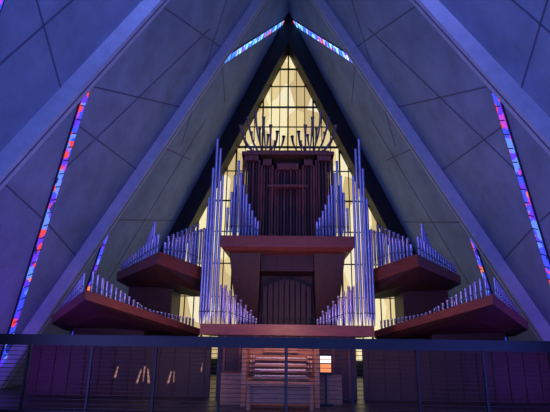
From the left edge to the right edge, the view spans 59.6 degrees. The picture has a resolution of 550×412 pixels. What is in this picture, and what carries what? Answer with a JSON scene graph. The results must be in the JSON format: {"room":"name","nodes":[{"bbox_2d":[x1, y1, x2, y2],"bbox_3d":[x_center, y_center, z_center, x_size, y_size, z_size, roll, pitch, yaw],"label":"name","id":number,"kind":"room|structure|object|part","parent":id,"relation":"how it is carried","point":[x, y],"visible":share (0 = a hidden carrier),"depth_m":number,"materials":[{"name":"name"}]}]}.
{"room":"church","nodes":[
{"label":"church","id":0,"kind":"room"},
{"bbox_2d":[0,0,288,386],"bbox_3d":[-4.668,-6.121,11.685,10.018,21.550,34.800,0,-16,1],"label":"wall","id":1,"kind":"structure","parent":0,"point":[91,183],"depth_m":16.02,"materials":[{"name":"metal"}]},
{"bbox_2d":[0,0,4,12],"bbox_3d":[-6.221,-2.737,9.853,8.119,13.127,0.304,-14,-22,41],"label":"strip window","id":2,"kind":"structure","parent":1,"relation":"in","point":[1,1],"depth_m":9.80,"materials":[{"name":"glass"}]},
{"bbox_2d":[0,91,89,366],"bbox_3d":[-7.047,0.754,14.561,0.267,8.846,6.223,14,-21,-37],"label":"strip window","id":3,"kind":"structure","parent":1,"relation":"in","point":[81,105],"depth_m":14.42,"materials":[{"name":"stained glass"},{"name":"dark steel"}]},
{"bbox_2d":[0,0,169,190],"bbox_3d":[-4.424,-5.074,14.201,11.550,21.227,0.621,10,-18,-28],"label":"beam","id":4,"kind":"structure","parent":1,"relation":"attached to","point":[17,152],"depth_m":12.79,"materials":[{"name":"metal"}]},
{"bbox_2d":[70,234,108,334],"bbox_3d":[-7.486,3.341,19.184,0.246,5.633,3.974,14,-21,-38],"label":"strip window","id":5,"kind":"structure","parent":1,"relation":"in","point":[102,246],"depth_m":18.88,"materials":[{"name":"stained glass"},{"name":"dark steel"}]},
{"bbox_2d":[0,0,226,285],"bbox_3d":[-5.000,-3.048,16.997,6.613,14.618,18.314,0,-16,1],"label":"trim","id":6,"kind":"structure","parent":1,"relation":"attached to","point":[71,1],"depth_m":15.86,"materials":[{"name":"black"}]},
{"bbox_2d":[0,0,266,388],"bbox_3d":[-4.272,-3.342,20.139,10.864,21.202,0.601,7,-17,-21],"label":"beam","id":7,"kind":"structure","parent":1,"relation":"attached to","point":[39,321],"depth_m":18.37,"materials":[{"name":"metal"}]},
{"bbox_2d":[224,19,284,63],"bbox_3d":[-1.055,-8.892,25.790,0.261,7.288,7.125,-8,-18,28],"label":"strip window","id":8,"kind":"structure","parent":1,"relation":"in","point":[272,29],"depth_m":25.54,"materials":[{"name":"glass"}]},
{"bbox_2d":[160,12,415,360],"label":"window","id":9,"kind":"structure","parent":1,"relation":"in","point":[288,105],"depth_m":27.57,"materials":[{"name":"yellow glass"}]},
{"bbox_2d":[0,374,549,411],"bbox_3d":[0.406,6.664,17.271,18.600,0.250,15.100,0,-16,1],"label":"floor","id":10,"kind":"structure","parent":0,"point":[8,393],"depth_m":12.18,"materials":[{"name":"stone"}]},
{"bbox_2d":[220,348,341,410],"bbox_3d":[0.166,4.273,12.243,3.150,1.530,1.900,0,-16,1],"label":"organ console","id":11,"kind":"object","parent":10,"relation":"on","point":[251,352],"visible":0.86,"depth_m":12.21,"materials":[{"name":"brown wood"}]},
{"bbox_2d":[26,345,549,402],"bbox_3d":[0.330,4.733,13.856,15.000,1.550,0.140,0,-16,1],"label":"wall panels","id":12,"kind":"object","parent":10,"relation":"on","point":[40,349],"visible":0.59,"depth_m":13.79,"materials":[{"name":"brown wood"}]},
{"bbox_2d":[51,111,528,398],"bbox_3d":[0.389,0.916,15.194,15.400,9.629,5.700,0,-16,1],"label":"pipe organ","id":13,"kind":"object","parent":10,"relation":"on","point":[287,257],"visible":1,"depth_m":14.97,"materials":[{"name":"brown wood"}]},
{"bbox_3d":[0.470,-2.655,17.448,3.539,1.513,0.764,0,-16,1],"label":"trumpet crown","id":14,"kind":"part","parent":13,"relation":"part of","materials":[{"name":"silver metal"}]},
{"bbox_2d":[319,354,332,405],"bbox_3d":[1.315,4.490,12.434,0.360,1.250,0.240,0,-16,1],"label":"monitor","id":15,"kind":"object","parent":10,"relation":"on","point":[328,363],"visible":0.72,"depth_m":12.49,"materials":[{"name":"multicoloured plastic"}]},
{"bbox_2d":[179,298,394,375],"bbox_3d":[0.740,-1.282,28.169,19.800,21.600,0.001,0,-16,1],"label":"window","id":16,"kind":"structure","parent":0,"point":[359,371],"depth_m":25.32,"materials":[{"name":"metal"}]},
{"bbox_2d":[289,0,549,340],"bbox_3d":[5.346,-6.057,11.425,10.018,21.550,34.800,0,-16,1],"label":"wall","id":17,"kind":"structure","parent":0,"point":[486,183],"depth_m":16.66,"materials":[{"name":"metal"}]},
{"bbox_2d":[293,19,352,63],"bbox_3d":[2.507,-8.869,25.698,0.261,7.288,7.125,9,-18,-25],"label":"strip window","id":18,"kind":"structure","parent":17,"relation":"in","point":[339,51],"depth_m":25.43,"materials":[{"name":"glass"}]},
{"bbox_2d":[311,0,549,340],"bbox_3d":[5.354,-3.281,19.889,10.864,21.202,0.601,-7,-18,24],"label":"beam","id":19,"kind":"structure","parent":17,"relation":"attached to","point":[512,286],"depth_m":18.32,"materials":[{"name":"metal"}]},
{"bbox_2d":[351,0,549,290],"bbox_3d":[5.914,-2.978,16.713,6.613,14.618,18.314,0,-16,1],"label":"trim","id":20,"kind":"structure","parent":17,"relation":"attached to","point":[546,2],"depth_m":16.09,"materials":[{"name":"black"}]},
{"bbox_2d":[410,0,549,155],"bbox_3d":[5.220,-5.012,13.951,11.550,21.227,0.621,-9,-19,31],"label":"trim","id":21,"kind":"structure","parent":17,"relation":"attached to","point":[502,85],"depth_m":12.88,"materials":[{"name":"metal"}]},
{"bbox_2d":[469,237,507,340],"bbox_3d":[8.429,3.443,18.770,0.246,5.633,3.974,-14,-22,41],"label":"strip window","id":22,"kind":"structure","parent":17,"relation":"in","point":[481,267],"depth_m":18.49,"materials":[{"name":"stained glass"},{"name":"dark steel"}]},
{"bbox_2d":[490,90,549,283],"bbox_3d":[7.784,0.849,14.175,0.267,8.846,6.223,-13,-21,40],"label":"strip window","id":23,"kind":"structure","parent":17,"relation":"in","point":[499,106],"depth_m":13.83,"materials":[{"name":"stained glass"},{"name":"dark steel"}]},
{"bbox_3d":[0.196,4.381,8.617,19.600,0.200,35.000,0,-16,1],"label":"floor","id":24,"kind":"structure","parent":0,"visible":0},
{"bbox_2d":[0,334,549,411],"bbox_3d":[0.245,3.813,10.370,17.600,1.870,0.250,0,-16,1],"label":"gallery railing","id":25,"kind":"object","parent":24,"relation":"on","point":[6,339],"visible":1,"depth_m":10.47,"materials":[{"name":"black metal"}]}
]}

